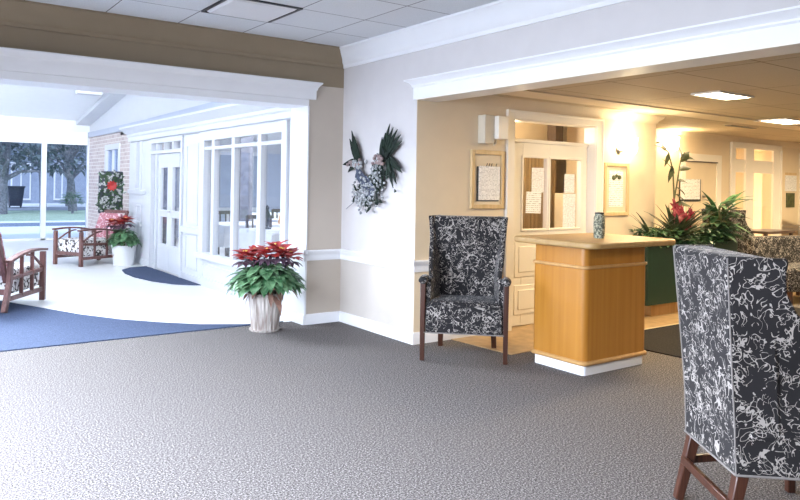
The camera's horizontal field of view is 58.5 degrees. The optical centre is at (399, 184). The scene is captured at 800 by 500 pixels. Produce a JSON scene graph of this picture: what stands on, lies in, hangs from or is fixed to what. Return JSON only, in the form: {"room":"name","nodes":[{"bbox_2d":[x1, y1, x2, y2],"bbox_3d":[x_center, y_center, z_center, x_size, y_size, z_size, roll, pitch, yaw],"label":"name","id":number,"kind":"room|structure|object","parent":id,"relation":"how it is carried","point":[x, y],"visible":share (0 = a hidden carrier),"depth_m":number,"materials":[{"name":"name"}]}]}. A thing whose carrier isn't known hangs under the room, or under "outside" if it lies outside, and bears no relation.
{"room":"care facility","nodes":[
{"label":"care facility","id":0,"kind":"room"},
{"bbox_2d":[0,116,89,142],"bbox_3d":[-10.340,-1.361,15.235,7.250,0.670,0.150,1,0,-36],"label":"wall","id":1,"kind":"structure","parent":0,"point":[45,125],"depth_m":16.61,"materials":[{"name":"white paint"}]},
{"bbox_2d":[0,128,89,240],"bbox_3d":[-10.368,-0.024,15.167,7.165,2.560,0.115,1,0,-36],"label":"window","id":2,"kind":"structure","parent":1,"relation":"in","point":[6,134],"depth_m":16.61,"materials":[{"name":"white paint"}]},
{"bbox_2d":[0,128,87,144],"bbox_3d":[-10.282,-1.148,15.181,6.822,0.310,0.055,1,0,-36],"label":"beam","id":3,"kind":"structure","parent":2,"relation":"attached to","point":[6,134],"depth_m":16.56,"materials":[{"name":"white paint"}]},
{"bbox_2d":[111,244,136,265],"bbox_3d":[-4.636,1.178,11.992,0.410,0.335,0.410,1,0,-36],"label":"pot","id":4,"kind":"object","parent":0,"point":[124,255],"depth_m":11.84,"materials":[{"name":"white ceramic"}]},
{"bbox_2d":[88,132,163,243],"bbox_3d":[-5.891,0.070,15.078,0.152,2.522,5.300,1,0,-36],"label":"brick wall","id":5,"kind":"structure","parent":0,"point":[97,143],"depth_m":16.27,"materials":[{"name":"white brick"}]},
{"bbox_2d":[95,169,126,212],"bbox_3d":[-5.330,0.525,13.072,0.551,1.626,0.358,1,0,-36],"label":"wall planter","id":6,"kind":"object","parent":5,"relation":"attached to","point":[110,185],"visible":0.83,"depth_m":12.95,"materials":[{"name":"green plant"}]},
{"bbox_2d":[104,143,119,171],"bbox_3d":[-6.170,-0.204,15.398,0.142,1.342,1.352,1,0,-36],"label":"window","id":7,"kind":"structure","parent":5,"relation":"in","point":[112,151],"depth_m":15.40,"materials":[{"name":"white paint"}]},
{"bbox_2d":[90,95,209,134],"bbox_3d":[-4.010,-2.024,12.498,0.150,2.043,11.650,1,0,-36],"label":"wall","id":8,"kind":"structure","parent":0,"point":[131,108],"depth_m":13.88,"materials":[{"name":"white paint"}]},
{"bbox_2d":[76,93,124,125],"bbox_3d":[-4.198,-2.203,12.362,0.300,1.658,11.563,1,0,-36],"label":"trim","id":9,"kind":"structure","parent":8,"relation":"attached to","point":[107,100],"depth_m":15.57,"materials":[{"name":"white paint"}]},
{"bbox_2d":[88,102,230,137],"bbox_3d":[-4.154,-1.138,12.404,0.122,0.135,11.652,1,0,-34],"label":"trim","id":10,"kind":"structure","parent":8,"relation":"attached to","point":[115,129],"depth_m":12.30,"materials":[{"name":"grey paint"}]},
{"bbox_2d":[0,25,343,313],"bbox_3d":[-3.548,-0.045,5.476,7.001,2.790,0.351,1,0,-36],"label":"wall","id":11,"kind":"structure","parent":0,"point":[10,37],"depth_m":7.17,"materials":[{"name":"beige paint"}]},
{"bbox_2d":[0,70,308,108],"bbox_3d":[-3.696,-0.870,5.361,6.600,0.064,0.360,1,0,-36],"label":"trim","id":12,"kind":"structure","parent":11,"relation":"attached to","point":[6,77],"depth_m":6.26,"materials":[{"name":"white paint"}]},
{"bbox_2d":[0,47,322,99],"bbox_3d":[-3.522,-0.984,5.217,6.712,0.168,0.085,1,0,-36],"label":"trim","id":13,"kind":"structure","parent":11,"relation":"attached to","point":[11,59],"depth_m":6.18,"materials":[{"name":"white paint"}]},
{"bbox_2d":[0,0,342,68],"bbox_3d":[-3.383,-1.342,5.279,7.000,0.190,0.140,1,0,-36],"label":"trim","id":14,"kind":"structure","parent":11,"relation":"attached to","point":[13,13],"depth_m":6.20,"materials":[{"name":"beige paint"}]},
{"bbox_2d":[287,309,303,324],"bbox_3d":[-1.062,1.345,7.255,0.016,0.105,0.366,1,0,-36],"label":"baseboard","id":15,"kind":"object","parent":11,"relation":"attached to","point":[293,316],"visible":1,"depth_m":7.24,"materials":[{"name":"white paint"}]},
{"bbox_2d":[288,106,309,324],"bbox_3d":[-1.035,0.305,7.272,0.017,2.185,0.372,1,0,-36],"label":"door frame","id":16,"kind":"structure","parent":11,"relation":"attached to","point":[299,144],"depth_m":7.24,"materials":[{"name":"white paint"}]},
{"bbox_2d":[306,311,338,324],"bbox_3d":[-0.779,1.350,7.242,0.400,0.105,0.016,1,0,-36],"label":"baseboard","id":17,"kind":"structure","parent":11,"relation":"attached to","point":[325,317],"depth_m":7.23,"materials":[{"name":"white paint"}]},
{"bbox_2d":[307,249,339,260],"bbox_3d":[-0.762,0.710,7.235,0.400,0.105,0.036,1,0,-36],"label":"trim","id":18,"kind":"structure","parent":11,"relation":"attached to","point":[325,254],"depth_m":7.22,"materials":[{"name":"white paint"}]},
{"bbox_2d":[128,118,290,304],"bbox_3d":[-2.880,0.222,10.195,0.185,2.304,6.555,1,0,-36],"label":"wall","id":19,"kind":"structure","parent":0,"point":[189,138],"depth_m":10.25,"materials":[{"name":"white paint"}]},
{"bbox_2d":[135,141,142,190],"bbox_3d":[-4.474,-0.316,12.307,0.097,0.851,0.312,1,0,-36],"label":"window","id":20,"kind":"structure","parent":19,"relation":"in","point":[138,145],"depth_m":12.37,"materials":[{"name":"white glass"}]},
{"bbox_2d":[147,135,183,277],"bbox_3d":[-3.642,0.316,11.107,0.120,2.092,1.622,1,0,-36],"label":"door","id":21,"kind":"structure","parent":19,"relation":"in","point":[167,257],"depth_m":11.14,"materials":[{"name":"white paint"}]},
{"bbox_2d":[119,104,290,141],"bbox_3d":[-3.041,-0.866,10.157,0.160,0.250,6.694,1,0,-36],"label":"trim","id":22,"kind":"structure","parent":19,"relation":"attached to","point":[229,115],"depth_m":9.51,"materials":[{"name":"white paint"}]},
{"bbox_2d":[127,143,287,314],"bbox_3d":[-2.967,0.395,10.133,0.034,1.955,6.554,1,0,-36],"label":"trim","id":23,"kind":"structure","parent":19,"relation":"attached to","point":[218,286],"depth_m":9.95,"materials":[{"name":"white paint"}]},
{"bbox_2d":[195,120,289,268],"bbox_3d":[-1.976,0.150,8.763,0.137,1.712,2.672,1,0,-36],"label":"window","id":24,"kind":"structure","parent":19,"relation":"in","point":[260,130],"depth_m":8.88,"materials":[{"name":"white paint"}]},
{"bbox_2d":[176,139,280,236],"bbox_3d":[-4.889,-0.044,18.926,5.950,2.800,0.200,1,0,-36],"label":"wall","id":25,"kind":"structure","parent":0,"point":[273,167],"depth_m":19.76,"materials":[{"name":"grey paint"}]},
{"bbox_2d":[177,151,257,210],"bbox_3d":[-5.402,-0.103,18.399,4.105,1.602,0.065,1,0,-36],"label":"window","id":26,"kind":"structure","parent":25,"relation":"in","point":[225,156],"depth_m":18.96,"materials":[{"name":"clear glass"}]},
{"bbox_2d":[0,0,498,120],"bbox_3d":[-3.982,-2.302,6.187,7.350,1.713,22.350,1,0,-36],"label":"ceiling","id":27,"kind":"structure","parent":0,"point":[338,23],"depth_m":6.06,"materials":[{"name":"tile"}]},
{"bbox_2d":[201,0,302,22],"bbox_3d":[-1.183,-1.388,5.694,0.602,0.023,0.602,1,0,-36],"label":"ceiling vent","id":28,"kind":"object","parent":27,"relation":"in","point":[256,10],"visible":1,"depth_m":5.63,"materials":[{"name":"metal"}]},
{"bbox_2d":[0,237,799,499],"bbox_3d":[0.830,1.493,9.631,19.000,0.124,22.000,1,0,-36],"label":"floor","id":29,"kind":"structure","parent":0,"point":[338,410],"depth_m":4.36,"materials":[{"name":"grey carpet"}]},
{"bbox_2d":[52,209,128,266],"bbox_3d":[-5.234,0.892,12.162,0.715,0.903,1.036,1,0,28],"label":"wooden armchair","id":30,"kind":"object","parent":29,"relation":"on","point":[94,246],"visible":0.82,"depth_m":11.89,"materials":[{"name":"red wood"}]},
{"bbox_2d":[103,215,140,265],"bbox_3d":[-4.652,0.931,11.973,0.629,0.828,0.570,1,0,-36],"label":"poinsettia","id":31,"kind":"object","parent":29,"relation":"on","point":[123,254],"visible":1,"depth_m":11.86,"materials":[{"name":"white ceramic"}]},
{"bbox_2d":[0,300,282,351],"bbox_3d":[-5.931,1.311,8.329,6.480,0.009,7.258,1,0,-36],"label":"carpet","id":32,"kind":"object","parent":29,"relation":"on","point":[23,327],"visible":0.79,"depth_m":6.77,"materials":[{"name":"blue carpet"}]},
{"bbox_2d":[0,232,47,312],"bbox_3d":[-4.449,0.887,7.818,0.715,0.903,1.036,1,0,-2],"label":"wooden armchair","id":33,"kind":"object","parent":32,"relation":"on","point":[14,277],"visible":1,"depth_m":7.79,"materials":[{"name":"red wood"}]},
{"bbox_2d":[122,266,199,284],"bbox_3d":[-3.672,1.354,10.611,0.550,0.010,2.530,1,0,-36],"label":"door mat","id":34,"kind":"object","parent":29,"relation":"on","point":[142,272],"visible":1,"depth_m":10.54,"materials":[{"name":"blue fabric"}]},
{"bbox_2d":[163,142,176,245],"bbox_3d":[-4.824,0.048,14.918,0.260,2.600,0.260,1,0,-36],"label":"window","id":35,"kind":"structure","parent":29,"relation":"on","point":[165,169],"depth_m":14.76,"materials":[{"name":"glass"}]},
{"bbox_2d":[238,136,252,253],"bbox_3d":[-3.011,0.077,13.755,0.260,2.600,0.260,1,0,-36],"label":"window pane","id":36,"kind":"structure","parent":29,"relation":"on","point":[246,153],"depth_m":13.64,"materials":[{"name":"clear glass"}]},
{"bbox_2d":[218,221,279,256],"bbox_3d":[-2.463,0.997,11.329,1.190,0.770,1.190,1,0,-36],"label":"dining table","id":37,"kind":"object","parent":29,"relation":"on","point":[223,227],"visible":0.18,"depth_m":10.63,"materials":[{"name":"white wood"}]},
{"bbox_2d":[238,227,279,263],"bbox_3d":[-1.516,1.010,9.917,1.190,0.770,1.190,1,0,-36],"label":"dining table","id":38,"kind":"object","parent":29,"relation":"on","point":[246,237],"visible":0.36,"depth_m":9.68,"materials":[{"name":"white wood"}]},
{"bbox_2d":[247,290,282,330],"bbox_3d":[-1.293,1.206,6.846,0.340,0.348,0.340,1,0,-36],"label":"pot","id":39,"kind":"object","parent":29,"relation":"on","point":[263,317],"depth_m":6.72,"materials":[{"name":"white ceramic"}]},
{"bbox_2d":[225,240,306,332],"bbox_3d":[-1.286,0.963,6.856,0.787,0.859,0.770,1,0,-36],"label":"poinsettia","id":40,"kind":"object","parent":29,"relation":"on","point":[265,288],"visible":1,"depth_m":6.72,"materials":[{"name":"green plant"}]},
{"bbox_2d":[231,248,257,260],"bbox_3d":[-1.469,0.673,6.791,0.280,0.124,0.267,1,0,-36],"label":"flower","id":41,"kind":"object","parent":40,"relation":"on","point":[246,252],"depth_m":6.80,"materials":[{"name":"red plant"}]},
{"bbox_2d":[245,245,265,256],"bbox_3d":[-1.408,0.656,6.893,0.230,0.135,0.256,1,0,23],"label":"flower","id":42,"kind":"object","parent":40,"relation":"on","point":[253,248],"depth_m":6.82,"materials":[{"name":"red plant"}]},
{"bbox_2d":[253,245,278,258],"bbox_3d":[-1.253,0.656,6.762,0.292,0.158,0.286,1,0,-36],"label":"flower","id":43,"kind":"object","parent":40,"relation":"on","point":[263,250],"depth_m":6.78,"materials":[{"name":"red plant"}]},
{"bbox_2d":[264,240,287,254],"bbox_3d":[-1.200,0.610,6.916,0.305,0.154,0.296,1,0,-36],"label":"flower","id":44,"kind":"object","parent":40,"relation":"on","point":[276,245],"depth_m":6.83,"materials":[{"name":"red plant"}]},
{"bbox_2d":[269,243,296,257],"bbox_3d":[-1.125,0.638,6.787,0.271,0.145,0.278,1,0,5],"label":"flower","id":45,"kind":"object","parent":40,"relation":"on","point":[282,251],"depth_m":6.83,"materials":[{"name":"red plant"}]},
{"bbox_2d":[280,247,302,260],"bbox_3d":[-1.053,0.678,6.900,0.241,0.135,0.246,1,0,-13],"label":"flower","id":46,"kind":"object","parent":40,"relation":"on","point":[288,253],"depth_m":6.83,"materials":[{"name":"red plant"}]},
{"bbox_2d":[419,215,510,364],"bbox_3d":[0.555,0.849,5.987,0.744,1.156,0.637,1,0,8],"label":"chair","id":47,"kind":"object","parent":29,"relation":"on","point":[464,291],"visible":1,"depth_m":6.06,"materials":[{"name":"fabric"}]},
{"bbox_2d":[428,294,499,307],"bbox_3d":[0.547,0.957,5.949,0.576,0.040,0.488,1,0,8],"label":"seat cushion","id":48,"kind":"object","parent":47,"relation":"on","point":[436,300],"depth_m":5.76,"materials":[{"name":"fabric"}]},
{"bbox_2d":[554,193,576,227],"bbox_3d":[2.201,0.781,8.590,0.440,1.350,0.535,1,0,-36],"label":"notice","id":49,"kind":"object","parent":29,"relation":"on","point":[558,215],"visible":0.02,"depth_m":8.61,"materials":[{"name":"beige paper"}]},
{"bbox_2d":[514,233,675,375],"bbox_3d":[1.569,0.934,5.793,1.075,1.012,0.855,1,0,-36],"label":"reception desk","id":50,"kind":"object","parent":29,"relation":"on","point":[589,291],"visible":0.97,"depth_m":5.53,"materials":[{"name":"brown wood"}]},
{"bbox_2d":[593,212,604,238],"bbox_3d":[1.595,0.323,5.717,0.092,0.210,0.092,1,0,-36],"label":"vase","id":51,"kind":"object","parent":50,"relation":"on","point":[599,218],"visible":1,"depth_m":5.68,"materials":[{"name":"green ceramic"}]},
{"bbox_2d":[645,240,737,315],"bbox_3d":[3.336,1.073,8.405,1.802,0.797,0.300,1,0,-36],"label":"planter box","id":52,"kind":"object","parent":29,"relation":"on","point":[660,281],"visible":0.26,"depth_m":7.94,"materials":[{"name":"green paint"}]},
{"bbox_2d":[631,212,702,247],"bbox_3d":[2.904,0.495,7.846,1.127,0.390,0.609,1,0,-36],"label":"grass plant","id":53,"kind":"object","parent":52,"relation":"in","point":[644,226],"visible":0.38,"depth_m":7.91,"materials":[{"name":"green plant"}]},
{"bbox_2d":[656,142,693,217],"bbox_3d":[3.226,0.127,8.331,0.831,1.214,0.114,1,0,-36],"label":"plant","id":54,"kind":"object","parent":52,"relation":"on","point":[685,156],"visible":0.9,"depth_m":8.40,"materials":[{"name":"green plant"}]},
{"bbox_2d":[630,225,741,248],"bbox_3d":[3.381,0.614,8.344,1.941,0.287,0.381,1,0,-36],"label":"ivy","id":55,"kind":"object","parent":52,"relation":"in","point":[702,237],"visible":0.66,"depth_m":8.27,"materials":[{"name":"green plant"}]},
{"bbox_2d":[644,197,728,243],"bbox_3d":[3.304,0.441,8.143,1.056,0.592,0.589,1,0,-36],"label":"bromeliad","id":56,"kind":"object","parent":52,"relation":"on","point":[685,222],"visible":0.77,"depth_m":8.21,"materials":[{"name":"green plant"}]},
{"bbox_2d":[695,190,755,242],"bbox_3d":[3.996,0.409,8.675,1.056,0.686,0.527,1,0,-36],"label":"leafy plant","id":57,"kind":"object","parent":52,"relation":"on","point":[721,216],"visible":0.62,"depth_m":8.72,"materials":[{"name":"green plant"}]},
{"bbox_2d":[644,307,799,357],"bbox_3d":[3.605,1.473,7.269,3.630,0.010,1.130,1,0,-36],"label":"floor mat","id":58,"kind":"object","parent":29,"relation":"on","point":[665,340],"visible":0.1,"depth_m":6.63,"materials":[{"name":"grey carpet"}]},
{"bbox_2d":[701,209,754,253],"bbox_3d":[4.757,0.930,10.215,0.637,1.156,0.744,1,0,-21],"label":"chair","id":59,"kind":"object","parent":29,"relation":"on","point":[742,244],"visible":0.11,"depth_m":9.90,"materials":[{"name":"fabric"}]},
{"bbox_2d":[673,244,799,499],"bbox_3d":[1.565,0.859,3.018,0.637,1.155,0.744,1,0,0],"label":"chair","id":60,"kind":"object","parent":29,"relation":"on","point":[739,326],"visible":1,"depth_m":2.76,"materials":[{"name":"fabric"}]},
{"bbox_2d":[747,235,799,304],"bbox_3d":[5.153,1.099,9.359,1.000,0.820,0.640,1,0,-26],"label":"sofa","id":61,"kind":"object","parent":29,"relation":"on","point":[787,247],"visible":0.53,"depth_m":9.42,"materials":[{"name":"fabric"}]},
{"bbox_2d":[751,229,795,235],"bbox_3d":[5.641,1.111,11.035,0.850,0.820,0.500,1,0,-36],"label":"side table","id":62,"kind":"object","parent":29,"relation":"on","point":[765,232],"visible":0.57,"depth_m":10.86,"materials":[{"name":"brown wood"}]},
{"bbox_2d":[515,122,547,140],"bbox_3d":[0.697,0.245,8.602,3.250,2.370,0.100,1,0,-36],"label":"wall","id":63,"kind":"structure","parent":0,"point":[532,131],"depth_m":9.24,"materials":[{"name":"beige paint"}]},
{"bbox_2d":[413,100,655,332],"bbox_3d":[1.206,0.293,7.848,3.500,2.292,1.222,1,0,-36],"label":"wall","id":64,"kind":"structure","parent":0,"point":[447,132],"depth_m":6.65,"materials":[{"name":"beige paint"}]},
{"bbox_2d":[414,260,428,271],"bbox_3d":[0.351,0.728,6.470,0.596,0.105,0.036,1,0,-36],"label":"trim","id":65,"kind":"structure","parent":64,"relation":"attached to","point":[419,265],"depth_m":6.35,"materials":[{"name":"white paint"}]},
{"bbox_2d":[413,332,475,344],"bbox_3d":[0.555,1.371,6.635,1.099,0.105,0.016,1,0,-36],"label":"baseboard","id":66,"kind":"structure","parent":64,"relation":"attached to","point":[429,337],"depth_m":6.44,"materials":[{"name":"white paint"}]},
{"bbox_2d":[469,150,504,208],"bbox_3d":[0.832,-0.049,6.810,0.422,0.557,0.030,1,0,-36],"label":"notice board","id":67,"kind":"object","parent":64,"relation":"attached to","point":[477,157],"visible":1,"depth_m":6.79,"materials":[{"name":"brown wood"}]},
{"bbox_2d":[476,163,499,200],"bbox_3d":[0.845,-0.022,6.811,0.290,0.363,0.022,1,0,-36],"label":"notice","id":68,"kind":"object","parent":67,"relation":"attached to","point":[488,177],"visible":1,"depth_m":6.80,"materials":[{"name":"white paper"}]},
{"bbox_2d":[478,114,508,145],"bbox_3d":[0.884,-0.511,6.768,0.260,0.288,0.150,1,0,-36],"label":"wall speaker","id":69,"kind":"object","parent":64,"relation":"attached to","point":[491,128],"visible":1,"depth_m":6.72,"materials":[{"name":"grey plastic"}]},
{"bbox_2d":[503,109,604,330],"bbox_3d":[1.568,0.361,7.429,1.445,2.169,0.188,1,0,-36],"label":"door","id":70,"kind":"structure","parent":64,"relation":"in","point":[519,266],"depth_m":7.33,"materials":[{"name":"beige paint"}]},
{"bbox_2d":[525,191,540,212],"bbox_3d":[1.376,0.184,7.361,0.220,0.220,0.002,3,-1,-36],"label":"notice","id":71,"kind":"object","parent":70,"relation":"attached to","point":[533,199],"visible":1,"depth_m":7.36,"materials":[{"name":"white paper"}]},
{"bbox_2d":[531,168,543,192],"bbox_3d":[1.427,-0.047,7.399,0.180,0.255,0.002,1,0,-36],"label":"notice","id":72,"kind":"object","parent":70,"relation":"attached to","point":[537,185],"visible":1,"depth_m":7.40,"materials":[{"name":"paper"}]},
{"bbox_2d":[523,158,555,228],"bbox_3d":[1.625,0.307,9.047,0.979,1.685,0.030,1,0,-36],"label":"vertical blind","id":73,"kind":"object","parent":70,"relation":"attached to","point":[530,220],"visible":0.02,"depth_m":9.10,"materials":[{"name":"white fabric"}]},
{"bbox_2d":[562,194,574,226],"bbox_3d":[1.816,0.278,7.676,0.195,0.360,0.002,1,0,-36],"label":"notice","id":74,"kind":"object","parent":70,"relation":"attached to","point":[568,199],"visible":1,"depth_m":7.67,"materials":[{"name":"paper"}]},
{"bbox_2d":[564,174,574,192],"bbox_3d":[1.821,-0.012,7.680,0.160,0.200,0.002,1,0,-36],"label":"notice","id":75,"kind":"object","parent":70,"relation":"attached to","point":[569,179],"visible":1,"depth_m":7.68,"materials":[{"name":"paper"}]},
{"bbox_2d":[445,95,665,123],"bbox_3d":[1.720,-0.780,7.408,3.355,0.090,0.075,1,0,-36],"label":"trim","id":76,"kind":"structure","parent":64,"relation":"attached to","point":[494,101],"depth_m":7.33,"materials":[{"name":"beige paint"}]},
{"bbox_2d":[603,162,629,215],"bbox_3d":[2.400,0.051,7.933,0.433,0.587,0.046,1,0,-36],"label":"notice board","id":77,"kind":"object","parent":64,"relation":"attached to","point":[616,175],"visible":0.97,"depth_m":7.93,"materials":[{"name":"brown wood"}]},
{"bbox_2d":[609,170,622,206],"bbox_3d":[2.399,0.043,7.935,0.240,0.400,0.004,1,0,-36],"label":"print","id":78,"kind":"object","parent":77,"relation":"attached to","point":[615,176],"depth_m":7.93},
{"bbox_2d":[616,138,637,157],"bbox_3d":[2.535,-0.409,7.943,0.216,0.215,0.159,1,0,35],"label":"wall sconce","id":79,"kind":"object","parent":64,"relation":"attached to","point":[631,143],"visible":1,"depth_m":7.90,"materials":[{"name":"white glass"}]},
{"bbox_2d":[556,126,566,192],"bbox_3d":[1.793,0.101,9.481,6.050,2.700,0.060,1,0,-36],"label":"wall","id":80,"kind":"structure","parent":0,"point":[560,164],"depth_m":9.73,"materials":[{"name":"beige paint"}]},
{"bbox_2d":[340,0,799,331],"bbox_3d":[2.295,0.052,3.505,0.220,2.790,10.350,1,0,-36],"label":"wall","id":81,"kind":"structure","parent":0,"point":[377,96],"depth_m":6.48,"materials":[{"name":"grey paint"}]},
{"bbox_2d":[343,124,401,214],"bbox_3d":[-0.283,-0.137,6.836,0.077,0.858,1.035,1,0,-36],"label":"swag","id":82,"kind":"object","parent":81,"relation":"attached to","point":[369,188],"visible":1,"depth_m":6.76,"materials":[{"name":"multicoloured plant"}]},
{"bbox_2d":[339,311,412,344],"bbox_3d":[-0.254,1.358,6.837,0.016,0.105,1.286,1,0,-36],"label":"baseboard","id":83,"kind":"structure","parent":81,"relation":"attached to","point":[392,332],"depth_m":6.76,"materials":[{"name":"white paint"}]},
{"bbox_2d":[340,249,413,271],"bbox_3d":[-0.245,0.718,6.824,0.036,0.105,1.306,1,0,-36],"label":"trim","id":84,"kind":"structure","parent":81,"relation":"attached to","point":[361,257],"depth_m":6.76,"materials":[{"name":"white paint"}]},
{"bbox_2d":[340,0,629,68],"bbox_3d":[2.273,-1.249,3.260,0.140,0.190,10.000,1,0,-36],"label":"trim","id":85,"kind":"structure","parent":81,"relation":"attached to","point":[501,15],"depth_m":5.71,"materials":[{"name":"white paint"}]},
{"bbox_2d":[404,5,799,101],"bbox_3d":[2.629,-0.807,2.795,0.088,0.172,8.821,1,0,-36],"label":"trim","id":86,"kind":"structure","parent":81,"relation":"attached to","point":[779,26],"depth_m":4.46,"materials":[{"name":"white paint"}]},
{"bbox_2d":[490,53,799,142],"bbox_3d":[7.261,-0.790,7.011,11.950,0.120,10.300,1,0,-36],"label":"ceiling","id":87,"kind":"structure","parent":0,"point":[774,81],"depth_m":6.37,"materials":[{"name":"tile"}]},
{"bbox_2d":[547,125,562,141],"bbox_3d":[1.931,-0.608,8.884,0.140,0.420,0.140,1,0,-36],"label":"post","id":88,"kind":"object","parent":87,"relation":"attached to","point":[554,133],"visible":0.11,"depth_m":8.84,"materials":[{"name":"brown wood"}]},
{"bbox_2d":[501,90,799,129],"bbox_3d":[5.338,-0.757,9.522,11.661,0.022,0.340,1,0,-36],"label":"ceiling beam","id":89,"kind":"structure","parent":87,"relation":"attached to","point":[525,93],"depth_m":7.47,"materials":[{"name":"beige paint"}]},
{"bbox_2d":[691,90,754,99],"bbox_3d":[2.899,-0.799,6.415,0.560,0.016,0.282,1,0,-36],"label":"recessed light","id":90,"kind":"object","parent":87,"relation":"in","point":[720,95],"visible":1,"depth_m":6.38,"materials":[{"name":"white plastic"}]},
{"bbox_2d":[699,93,748,99],"bbox_3d":[2.899,-0.800,6.416,0.520,0.008,0.240,1,0,-36],"label":"diffuser","id":91,"kind":"object","parent":90,"relation":"attached to","point":[720,96],"depth_m":6.41,"materials":[{"name":"white plastic"}]},
{"bbox_2d":[754,118,799,124],"bbox_3d":[4.648,-0.764,8.647,0.660,0.016,0.402,1,0,-36],"label":"recessed light","id":92,"kind":"object","parent":87,"relation":"in","point":[783,121],"visible":0.93,"depth_m":8.60,"materials":[{"name":"white plastic"}]},
{"bbox_2d":[655,136,799,235],"bbox_3d":[5.777,0.380,11.769,8.502,2.293,0.153,1,0,-36],"label":"wall","id":93,"kind":"structure","parent":0,"point":[663,188],"depth_m":11.16,"materials":[{"name":"beige paint"}]},
{"bbox_2d":[679,153,721,233],"bbox_3d":[4.538,0.521,10.754,1.072,1.961,0.068,1,0,-36],"label":"door","id":94,"kind":"structure","parent":93,"relation":"in","point":[707,168],"depth_m":10.82,"materials":[{"name":"beige paint"}]},
{"bbox_2d":[679,179,700,200],"bbox_3d":[4.304,0.082,10.594,0.530,0.330,0.024,1,0,-36],"label":"notice","id":95,"kind":"object","parent":94,"relation":"attached to","point":[692,188],"visible":0.82,"depth_m":10.58,"materials":[{"name":"white paper"}]},
{"bbox_2d":[656,129,799,148],"bbox_3d":[6.171,-0.695,11.244,8.500,0.090,1.145,1,0,-36],"label":"trim","id":96,"kind":"structure","parent":93,"relation":"attached to","point":[659,132],"depth_m":11.01,"materials":[{"name":"beige paint"}]},
{"bbox_2d":[729,142,782,235],"bbox_3d":[5.820,0.431,11.672,1.543,2.193,0.064,1,0,-36],"label":"window","id":97,"kind":"structure","parent":93,"relation":"in","point":[777,152],"depth_m":11.58,"materials":[{"name":"beige paint"}]},
{"bbox_2d":[754,160,772,173],"bbox_3d":[5.993,-0.288,11.801,0.610,0.207,0.014,1,0,-36],"label":"roller blind","id":98,"kind":"object","parent":97,"relation":"attached to","point":[764,167],"visible":1,"depth_m":11.80,"materials":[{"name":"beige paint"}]},
{"bbox_2d":[785,172,796,206],"bbox_3d":[6.766,0.093,12.369,0.380,0.600,0.020,1,0,-36],"label":"notice","id":99,"kind":"object","parent":93,"relation":"attached to","point":[790,181],"visible":1,"depth_m":12.35,"materials":[{"name":"white paper"}]},
{"bbox_2d":[753,151,762,235],"bbox_3d":[5.940,0.333,14.036,5.603,2.603,3.353,1,0,-36],"label":"wall","id":100,"kind":"structure","parent":0,"point":[758,155],"depth_m":15.87,"materials":[{"name":"beige paint"}]},
{"label":"outside","id":101,"kind":"structure","parent":0,"visible":0},
{"bbox_2d":[10,203,85,206],"bbox_3d":[-33.891,1.029,53.954,60.000,0.200,45.500,1,0,-36],"label":"gravel drive","id":102,"kind":"structure","parent":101,"point":[23,204],"depth_m":39.82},
{"bbox_2d":[8,142,85,202],"bbox_3d":[-24.273,-2.222,45.736,31.000,6.600,9.200,1,0,-36],"label":"house","id":103,"kind":"structure","parent":102,"relation":"on","point":[56,186],"depth_m":43.05,"materials":[{"name":"blue"}]},
{"bbox_2d":[47,144,84,205],"bbox_3d":[-17.732,-1.153,38.756,3.889,4.670,2.916,1,0,-36],"label":"tree","id":104,"kind":"object","parent":102,"relation":"on","point":[74,149],"visible":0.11,"depth_m":38.52,"materials":[{"name":"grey plant"}]},
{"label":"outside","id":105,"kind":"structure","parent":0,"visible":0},
{"bbox_2d":[0,222,84,226],"bbox_3d":[-13.524,1.312,21.129,45.000,0.200,1.800,1,0,-36],"label":"kerb","id":106,"kind":"object","parent":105,"point":[50,223],"depth_m":22.61,"materials":[{"name":"concrete"}]},
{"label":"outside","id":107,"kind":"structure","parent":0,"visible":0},
{"bbox_2d":[0,210,85,220],"bbox_3d":[-17.360,1.257,26.500,55.000,0.200,9.400,1,0,-36],"label":"lawn","id":108,"kind":"structure","parent":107,"point":[29,215],"depth_m":27.89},
{"bbox_2d":[0,142,56,213],"bbox_3d":[-15.936,-1.213,29.055,3.933,4.839,2.924,1,0,-36],"label":"tree","id":109,"kind":"object","parent":108,"relation":"on","point":[5,147],"visible":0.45,"depth_m":28.78,"materials":[{"name":"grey plant"}]},
{"bbox_2d":[20,144,86,210],"bbox_3d":[-15.267,-1.104,32.471,3.694,4.650,2.851,1,0,-36],"label":"tree","id":110,"kind":"object","parent":108,"relation":"on","point":[66,149],"visible":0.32,"depth_m":32.49,"materials":[{"name":"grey plant"}]},
{"bbox_2d":[59,191,85,212],"bbox_3d":[-13.947,0.743,30.398,1.094,0.962,1.132,1,0,-36],"label":"shrub","id":111,"kind":"object","parent":108,"relation":"on","point":[79,201],"visible":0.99,"depth_m":30.37,"materials":[{"name":"green plant"}]},
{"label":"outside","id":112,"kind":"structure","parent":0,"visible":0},
{"bbox_2d":[8,207,85,210],"bbox_3d":[-19.364,1.232,33.609,60.000,0.210,4.500,1,0,-36],"label":"path","id":113,"kind":"structure","parent":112,"point":[10,208],"depth_m":34.59,"materials":[{"name":"grey concrete"}]},
{"bbox_2d":[8,186,24,207],"bbox_3d":[-19.046,0.606,35.366,0.780,1.080,0.800,1,0,-36],"label":"wheelie bin","id":114,"kind":"object","parent":113,"relation":"on","point":[15,193],"visible":0.98,"depth_m":35.10,"materials":[{"name":"plastic"}]},
{"bbox_2d":[10,142,78,207],"bbox_3d":[-18.000,-1.125,35.529,3.928,4.595,2.970,1,0,-36],"label":"tree","id":115,"kind":"object","parent":113,"relation":"on","point":[17,143],"visible":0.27,"depth_m":35.44,"materials":[{"name":"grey plant"}]},
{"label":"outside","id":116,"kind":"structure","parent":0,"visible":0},
{"bbox_2d":[0,225,84,238],"bbox_3d":[-11.345,1.348,18.078,45.000,0.190,5.700,1,0,-36],"label":"paving","id":117,"kind":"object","parent":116,"point":[21,231],"depth_m":19.33,"materials":[{"name":"white concrete"}]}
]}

